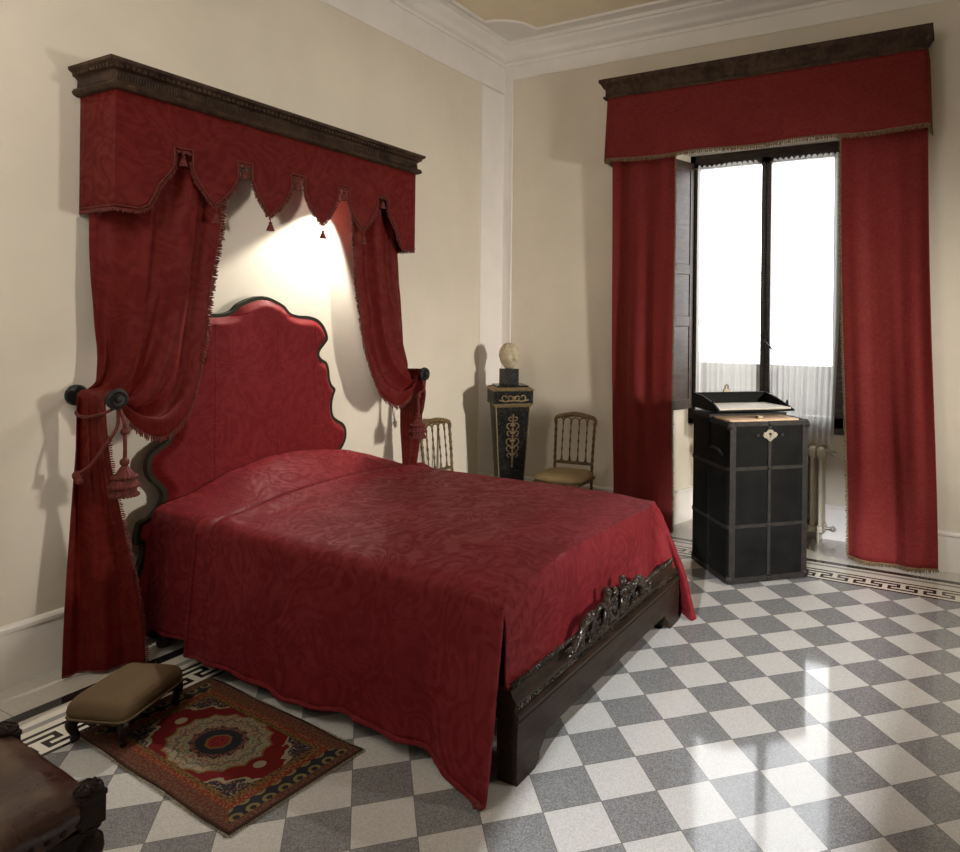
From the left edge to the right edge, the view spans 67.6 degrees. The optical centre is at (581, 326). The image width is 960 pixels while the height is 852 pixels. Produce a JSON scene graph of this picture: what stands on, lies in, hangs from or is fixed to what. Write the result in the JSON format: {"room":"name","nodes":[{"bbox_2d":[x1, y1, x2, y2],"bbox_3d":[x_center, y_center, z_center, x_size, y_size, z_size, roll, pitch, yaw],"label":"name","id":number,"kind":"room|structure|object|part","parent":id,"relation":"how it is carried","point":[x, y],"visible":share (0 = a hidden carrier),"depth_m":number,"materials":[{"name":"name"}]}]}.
{"room":"historic interior","nodes":[
{"label":"historic interior","id":0,"kind":"room"},
{"bbox_2d":[0,0,481,626],"bbox_3d":[-2.895,-0.474,2.587,0.300,4.060,9.900,1,0,28],"label":"wall","id":1,"kind":"structure","parent":0,"point":[311,59],"depth_m":3.98,"materials":[{"name":"beige paint"}]},
{"bbox_2d":[64,384,128,409],"bbox_3d":[-2.191,0.319,3.194,0.382,0.098,0.098,1,0,28],"label":"curtain holdback","id":2,"kind":"object","parent":1,"relation":"attached to","point":[117,398],"visible":0.89,"depth_m":3.13,"materials":[{"name":"black wood"}]},
{"bbox_3d":[-2.044,0.321,3.116,0.049,0.096,0.096,1,0,28],"label":"knob","id":3,"kind":"part","parent":2,"relation":"part of","materials":[{"name":"black wood"}]},
{"bbox_2d":[0,475,493,689],"bbox_3d":[-2.843,1.422,2.377,0.028,0.268,9.000,1,0,28],"label":"baseboard","id":4,"kind":"structure","parent":1,"relation":"attached to","point":[32,647],"depth_m":3.13,"materials":[{"name":"white paint"}]},
{"bbox_2d":[68,54,425,174],"bbox_3d":[-1.721,-1.121,4.079,0.349,0.131,2.064,1,0,28],"label":"cornice","id":5,"kind":"structure","parent":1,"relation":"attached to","point":[110,71],"depth_m":3.59,"materials":[{"name":"brown wood"}]},
{"bbox_2d":[62,151,226,678],"bbox_3d":[-2.025,0.261,3.370,0.285,2.595,0.715,1,0,43],"label":"curtain","id":6,"kind":"object","parent":5,"relation":"hanging from","point":[152,271],"visible":0.82,"depth_m":3.28,"materials":[{"name":"red fabric"}]},
{"bbox_2d":[72,408,140,499],"bbox_3d":[-2.126,0.553,3.135,0.332,0.400,0.127,1,0,1],"label":"tieback","id":7,"kind":"object","parent":6,"relation":"attached to","point":[124,484],"visible":1,"depth_m":3.11,"materials":[{"name":"red fabric"}]},
{"bbox_2d":[79,89,415,253],"bbox_3d":[-1.730,-0.786,4.082,0.322,0.556,1.976,1,0,28],"label":"valance","id":8,"kind":"object","parent":5,"relation":"hanging from","point":[130,143],"visible":0.98,"depth_m":3.57,"materials":[{"name":"red fabric"}]},
{"bbox_2d":[350,197,425,463],"bbox_3d":[-1.329,0.269,4.776,0.288,2.591,0.678,1,0,28],"label":"curtain","id":9,"kind":"object","parent":5,"relation":"hanging from","point":[376,281],"visible":0.59,"depth_m":4.66,"materials":[{"name":"red fabric"}]},
{"bbox_2d":[408,380,427,438],"bbox_3d":[-1.161,0.564,4.935,0.136,0.400,0.352,1,0,-26],"label":"tieback","id":10,"kind":"object","parent":9,"relation":"attached to","point":[417,430],"visible":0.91,"depth_m":4.81,"materials":[{"name":"red fabric"}]},
{"bbox_3d":[-1.162,0.537,4.966,0.111,0.344,0.312,1,0,-34],"label":"cord","id":11,"kind":"part","parent":10,"relation":"part of","materials":[{"name":"red fabric"}]},
{"bbox_2d":[321,0,504,93],"bbox_3d":[-2.810,-2.223,2.383,0.006,0.250,9.000,1,0,28],"label":"trim","id":12,"kind":"structure","parent":1,"relation":"attached to","point":[384,16],"depth_m":5.38,"materials":[{"name":"white paint"}]},
{"bbox_2d":[419,367,429,380],"bbox_3d":[-1.233,0.330,4.986,0.382,0.098,0.098,1,0,28],"label":"curtain holdback","id":13,"kind":"object","parent":1,"relation":"attached to","point":[424,373],"visible":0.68,"depth_m":4.89,"materials":[{"name":"black wood"}]},
{"bbox_2d":[478,84,503,475],"bbox_3d":[-0.790,-0.380,6.204,0.006,3.400,0.335,1,0,28],"label":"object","id":14,"kind":"structure","parent":1,"relation":"attached to","point":[492,132],"depth_m":6.17,"materials":[{"name":"white paint"}]},
{"bbox_2d":[388,0,849,67],"bbox_3d":[-0.077,-2.392,0.923,6.200,0.160,9.000,1,0,28],"label":"trim","id":15,"kind":"structure","parent":1,"relation":"attached to","point":[442,15],"depth_m":5.62,"materials":[{"name":"white paint"}]},
{"bbox_2d":[0,520,959,851],"bbox_3d":[-0.061,1.648,1.145,6.900,0.121,10.050,1,0,28],"label":"floor","id":16,"kind":"structure","parent":0,"point":[819,711],"depth_m":2.65,"materials":[{"name":"tile"}]},
{"bbox_2d":[0,720,107,851],"bbox_3d":[-1.448,1.312,1.574,0.512,0.522,0.492,1,0,31],"label":"stool","id":17,"kind":"object","parent":16,"relation":"on","point":[43,808],"visible":1,"depth_m":1.62,"materials":[{"name":"brown wood"}]},
{"bbox_3d":[-1.445,1.108,1.574,0.495,0.082,0.475,1,0,31],"label":"seat","id":18,"kind":"part","parent":17,"relation":"part of","materials":[{"name":"brown leather"}]},
{"bbox_3d":[-1.147,1.329,1.641,0.066,0.495,0.066,1,0,31],"label":"leg","id":19,"kind":"part","parent":17,"relation":"part of","materials":[{"name":"brown wood"}]},
{"bbox_2d":[79,677,365,837],"bbox_3d":[-1.367,1.567,2.665,1.010,0.011,0.549,1,0,32],"label":"rug","id":20,"kind":"object","parent":16,"relation":"on","point":[228,756],"visible":0.94,"depth_m":2.60,"materials":[{"name":"fabric"}]},
{"bbox_2d":[65,662,183,747],"bbox_3d":[-1.780,1.466,2.773,0.260,0.181,0.353,1,0,6],"label":"footstool","id":21,"kind":"object","parent":20,"relation":"on","point":[124,694],"visible":1,"depth_m":2.67,"materials":[{"name":"brown fabric"}]},
{"bbox_3d":[-1.896,1.500,2.639,0.053,0.111,0.044,1,0,-39],"label":"leg","id":22,"kind":"part","parent":21,"relation":"part of","materials":[{"name":"brown wood"}]},
{"bbox_3d":[-1.696,1.502,2.618,0.044,0.111,0.053,1,0,-39],"label":"leg","id":23,"kind":"part","parent":21,"relation":"part of","materials":[{"name":"brown wood"}]},
{"bbox_3d":[-1.780,1.464,2.773,0.225,0.017,0.315,1,0,6],"label":"frame","id":24,"kind":"part","parent":21,"relation":"part of","materials":[{"name":"brown wood"}]},
{"bbox_2d":[66,662,182,721],"bbox_3d":[-1.780,1.419,2.773,0.253,0.086,0.348,1,0,6],"label":"cushion","id":25,"kind":"object","parent":21,"relation":"on","point":[128,691],"depth_m":2.69,"materials":[{"name":"brown fabric"}]},
{"bbox_3d":[-1.665,1.503,2.907,0.053,0.111,0.044,1,0,-39],"label":"leg","id":26,"kind":"part","parent":21,"relation":"part of","materials":[{"name":"brown wood"}]},
{"bbox_2d":[132,296,679,786],"bbox_3d":[-0.832,0.725,3.623,2.358,1.774,1.672,1,0,28],"label":"bed","id":27,"kind":"object","parent":16,"relation":"on","point":[266,389],"visible":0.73,"depth_m":3.71,"materials":[{"name":"fabric"}]},
{"bbox_3d":[-1.851,0.713,4.062,0.036,1.774,1.483,1,0,28],"label":"headboard","id":28,"kind":"part","parent":27,"relation":"part of","materials":[{"name":"red fabric"}]},
{"bbox_2d":[148,449,695,810],"bbox_3d":[-0.761,1.166,3.626,2.238,0.829,1.948,1,0,28],"label":"coverlet","id":29,"kind":"object","parent":27,"relation":"on","point":[379,593],"visible":0.95,"depth_m":2.97,"materials":[{"name":"red fabric"}]},
{"bbox_3d":[-1.178,1.246,3.025,2.090,0.180,0.040,1,0,28],"label":"rail","id":30,"kind":"part","parent":27,"relation":"part of","materials":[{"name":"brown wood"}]},
{"bbox_3d":[-0.851,1.119,3.634,2.030,0.280,1.330,1,0,28],"label":"mattress","id":31,"kind":"part","parent":27,"relation":"part of","materials":[{"name":"black fabric"}]},
{"bbox_3d":[0.119,1.376,3.153,0.091,0.230,1.590,1,0,28],"label":"footboard","id":32,"kind":"part","parent":27,"relation":"part of","materials":[{"name":"brown wood"}]},
{"bbox_3d":[0.125,1.258,3.150,0.025,0.025,1.573,1,0,28],"label":"bead moulding","id":33,"kind":"part","parent":27,"relation":"part of","materials":[{"name":"black wood"}]},
{"bbox_3d":[0.151,1.322,3.137,0.014,0.020,1.578,1,0,28],"label":"rope moulding","id":34,"kind":"part","parent":27,"relation":"part of","materials":[{"name":"black wood"}]},
{"bbox_2d":[420,418,453,470],"bbox_3d":[-0.946,1.137,5.272,0.428,0.884,0.418,1,0,28],"label":"chair","id":35,"kind":"object","parent":16,"relation":"on","point":[442,421],"visible":0.38,"depth_m":5.38,"materials":[{"name":"brown wood"}]},
{"bbox_3d":[-1.170,1.165,5.211,0.062,0.824,0.045,1,0,28],"label":"post","id":36,"kind":"part","parent":35,"relation":"part of","materials":[{"name":"brown wood"}]},
{"bbox_3d":[-1.113,0.742,5.363,0.040,0.097,0.375,1,0,28],"label":"crest rail","id":37,"kind":"part","parent":35,"relation":"part of","materials":[{"name":"brown wood"}]},
{"bbox_3d":[-1.083,1.076,5.345,0.022,0.049,0.355,1,0,28],"label":"rail","id":38,"kind":"part","parent":35,"relation":"part of","materials":[{"name":"brown wood"}]},
{"bbox_3d":[-1.020,1.167,5.492,0.062,0.824,0.045,1,0,28],"label":"post","id":39,"kind":"part","parent":35,"relation":"part of","materials":[{"name":"brown wood"}]},
{"bbox_2d":[487,383,533,480],"bbox_3d":[-0.593,1.030,5.816,0.340,1.105,0.352,1,0,-17],"label":"pedestal","id":40,"kind":"object","parent":16,"relation":"on","point":[510,405],"visible":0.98,"depth_m":5.70,"materials":[{"name":"black wood"}]},
{"bbox_2d":[499,342,518,384],"bbox_3d":[-0.598,0.305,5.826,0.175,0.345,0.178,1,0,10],"label":"bust","id":41,"kind":"object","parent":40,"relation":"on","point":[509,352],"visible":1,"depth_m":5.77,"materials":[{"name":"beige stone"}]},
{"bbox_2d":[532,412,596,489],"bbox_3d":[-0.124,1.138,5.507,0.418,0.903,0.428,1,0,22],"label":"chair","id":42,"kind":"object","parent":16,"relation":"on","point":[564,476],"visible":0.66,"depth_m":5.58,"materials":[{"name":"brown wood"}]},
{"bbox_3d":[-0.209,1.168,5.724,0.045,0.841,0.062,1,0,22],"label":"post","id":43,"kind":"part","parent":42,"relation":"part of","materials":[{"name":"brown wood"}]},
{"bbox_3d":[-0.130,1.151,5.493,0.418,0.063,0.398,1,0,22],"label":"seat","id":44,"kind":"part","parent":42,"relation":"part of","materials":[{"name":"beige fabric"}]},
{"bbox_3d":[-0.132,1.192,5.491,0.380,0.022,0.365,1,0,22],"label":"seat frame","id":45,"kind":"part","parent":42,"relation":"part of","materials":[{"name":"brown wood"}]},
{"bbox_3d":[-0.065,1.077,5.652,0.355,0.050,0.022,1,0,22],"label":"rail","id":46,"kind":"part","parent":42,"relation":"part of","materials":[{"name":"brown wood"}]},
{"bbox_3d":[-0.047,0.737,5.687,0.375,0.099,0.040,1,0,22],"label":"crest rail","id":47,"kind":"part","parent":42,"relation":"part of","materials":[{"name":"brown wood"}]},
{"bbox_3d":[0.086,1.171,5.604,0.045,0.841,0.062,1,0,22],"label":"post","id":48,"kind":"part","parent":42,"relation":"part of","materials":[{"name":"brown wood"}]},
{"bbox_2d":[691,384,809,584],"bbox_3d":[1.089,0.997,4.664,0.625,1.200,0.525,1,0,-16],"label":"trunk","id":49,"kind":"object","parent":16,"relation":"on","point":[750,456],"visible":1,"depth_m":4.46,"materials":[{"name":"black fabric"}]},
{"bbox_3d":[0.849,0.778,4.461,0.047,0.055,0.138,1,0,-16],"label":"handle","id":50,"kind":"part","parent":49,"relation":"part of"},
{"bbox_2d":[693,384,794,412],"bbox_3d":[1.080,0.475,4.738,0.653,0.157,0.650,1,0,28],"label":"tray","id":51,"kind":"object","parent":49,"relation":"on","point":[726,401],"depth_m":4.79,"materials":[{"name":"black wood"}]},
{"bbox_3d":[1.180,0.683,4.424,0.103,0.074,0.007,1,0,-16],"label":"lock plate","id":52,"kind":"part","parent":49,"relation":"part of","materials":[{"name":"silver metal"}]},
{"bbox_2d":[807,444,835,542],"bbox_3d":[1.512,1.252,5.449,0.850,0.710,0.170,1,0,28],"label":"radiator","id":53,"kind":"object","parent":16,"relation":"on","point":[814,451],"visible":0.16,"depth_m":5.26,"materials":[{"name":"beige metal"}]},
{"bbox_3d":[1.758,1.565,5.270,0.032,0.090,0.030,1,0,28],"label":"leg","id":54,"kind":"part","parent":53,"relation":"part of","materials":[{"name":"beige metal"}]},
{"bbox_2d":[446,0,698,40],"bbox_3d":[-0.004,-2.546,1.055,6.800,0.150,9.900,1,0,28],"label":"ceiling","id":55,"kind":"structure","parent":0,"point":[509,31],"depth_m":5.81,"materials":[{"name":"paint"}]},
{"bbox_2d":[455,0,657,26],"bbox_3d":[0.380,-2.470,1.882,5.700,0.013,6.320,1,0,28],"label":"ceiling panel","id":56,"kind":"object","parent":55,"relation":"attached to","point":[537,13],"depth_m":5.50,"materials":[{"name":"paint"}]},
{"bbox_2d":[448,0,672,30],"bbox_3d":[0.376,-2.458,1.894,5.718,0.018,6.338,1,0,28],"label":"trim","id":57,"kind":"structure","parent":55,"relation":"attached to","point":[454,2],"depth_m":5.63,"materials":[{"name":"white paint"}]},
{"bbox_2d":[511,0,959,531],"bbox_3d":[2.207,-0.415,5.133,6.300,4.060,0.600,1,0,28],"label":"wall","id":58,"kind":"structure","parent":0,"point":[561,273],"depth_m":5.91,"materials":[{"name":"beige paint"}]},
{"bbox_2d":[501,79,513,367],"bbox_3d":[-0.671,-0.439,6.324,0.100,3.520,0.012,1,0,28],"label":"trim","id":59,"kind":"structure","parent":58,"relation":"attached to","point":[509,85],"depth_m":6.32,"materials":[{"name":"white paint"}]},
{"bbox_2d":[505,0,948,81],"bbox_3d":[2.041,-2.227,4.889,6.200,0.130,0.006,1,0,28],"label":"trim","id":60,"kind":"structure","parent":58,"relation":"attached to","point":[850,9],"depth_m":5.42,"materials":[{"name":"white paint"}]},
{"bbox_2d":[524,476,959,573],"bbox_3d":[2.078,1.480,5.038,6.200,0.268,0.388,1,0,28],"label":"baseboard","id":61,"kind":"structure","parent":58,"relation":"attached to","point":[835,514],"depth_m":5.33,"materials":[{"name":"white paint"}]},
{"bbox_2d":[672,141,845,435],"bbox_3d":[1.399,-0.294,5.450,1.401,2.200,0.381,1,0,28],"label":"window","id":62,"kind":"structure","parent":58,"relation":"in","point":[686,358],"depth_m":5.62,"materials":[{"name":"brown wood"}]},
{"bbox_3d":[0.804,-0.336,5.703,0.180,1.850,0.025,1,0,-45],"label":"panel","id":63,"kind":"part","parent":62,"relation":"part of","materials":[{"name":"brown wood"}]},
{"bbox_2d":[672,159,693,410],"bbox_3d":[0.804,-0.331,5.702,0.270,2.000,0.035,1,0,-45],"label":"shutter","id":64,"kind":"object","parent":62,"relation":"attached to","point":[683,358],"depth_m":5.71,"materials":[{"name":"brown wood"}]},
{"bbox_2d":[691,162,759,169],"bbox_3d":[1.136,-1.270,5.614,0.560,0.008,0.007,1,0,28],"label":"wire","id":65,"kind":"object","parent":62,"relation":"attached to","point":[759,162],"visible":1,"depth_m":5.61,"materials":[{"name":"metal"}]},
{"bbox_3d":[1.191,-0.287,5.684,0.582,2.080,0.055,1,0,28],"label":"sash","id":66,"kind":"part","parent":62,"relation":"part of","materials":[{"name":"brown wood"}]},
{"bbox_3d":[1.441,-0.284,5.476,0.040,1.980,0.112,1,0,-22],"label":"handle","id":67,"kind":"part","parent":62,"relation":"part of","materials":[{"name":"black wood"}]},
{"bbox_2d":[770,155,838,161],"bbox_3d":[1.698,-1.263,5.314,0.555,0.008,0.007,1,0,28],"label":"wire","id":68,"kind":"object","parent":62,"relation":"attached to","point":[830,155],"visible":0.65,"depth_m":5.32,"materials":[{"name":"metal"}]},
{"bbox_3d":[1.707,-0.281,5.408,0.588,2.080,0.055,1,0,28],"label":"sash","id":69,"kind":"part","parent":62,"relation":"part of","materials":[{"name":"brown wood"}]},
{"bbox_2d":[598,22,934,100],"bbox_3d":[1.245,-1.869,5.174,2.385,0.155,0.249,1,0,28],"label":"cornice","id":70,"kind":"structure","parent":58,"relation":"attached to","point":[917,37],"depth_m":4.99,"materials":[{"name":"brown wood"}]},
{"bbox_2d":[612,155,677,534],"bbox_3d":[0.475,-0.095,5.557,0.585,3.386,0.101,1,0,36],"label":"window curtain","id":71,"kind":"object","parent":70,"relation":"hanging from","point":[644,195],"visible":0.8,"depth_m":5.56,"materials":[{"name":"red fabric"}]},
{"bbox_2d":[604,49,932,166],"bbox_3d":[1.255,-1.531,5.165,2.352,0.530,0.237,1,0,28],"label":"window valance","id":72,"kind":"object","parent":70,"relation":"hanging from","point":[890,93],"visible":0.98,"depth_m":4.99,"materials":[{"name":"red fabric"}]},
{"bbox_2d":[838,125,938,572],"bbox_3d":[2.045,-0.076,4.733,0.653,3.386,0.082,1,0,28],"label":"window curtain","id":73,"kind":"object","parent":70,"relation":"hanging from","point":[889,425],"visible":0.89,"depth_m":4.75,"materials":[{"name":"red fabric"}]},
{"label":"outside","id":74,"kind":"structure","parent":0,"visible":0},
{"bbox_3d":[2.208,2.015,6.036,8.500,0.200,0.980,1,0,28],"label":"balcony slab","id":75,"kind":"object","parent":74,"visible":0},
{"bbox_2d":[700,361,831,416],"bbox_3d":[2.489,1.148,6.543,8.500,1.540,0.230,1,0,28],"label":"cafe curtain","id":76,"kind":"object","parent":75,"relation":"on","point":[784,377],"visible":0.02,"depth_m":6.75,"materials":[{"name":"white fabric"}]},
{"bbox_2d":[700,387,831,415],"bbox_3d":[1.636,1.223,5.904,1.800,1.371,0.022,1,0,28],"label":"balcony railing","id":77,"kind":"object","parent":75,"relation":"on","point":[818,410],"visible":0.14,"depth_m":5.81,"materials":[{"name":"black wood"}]}
]}

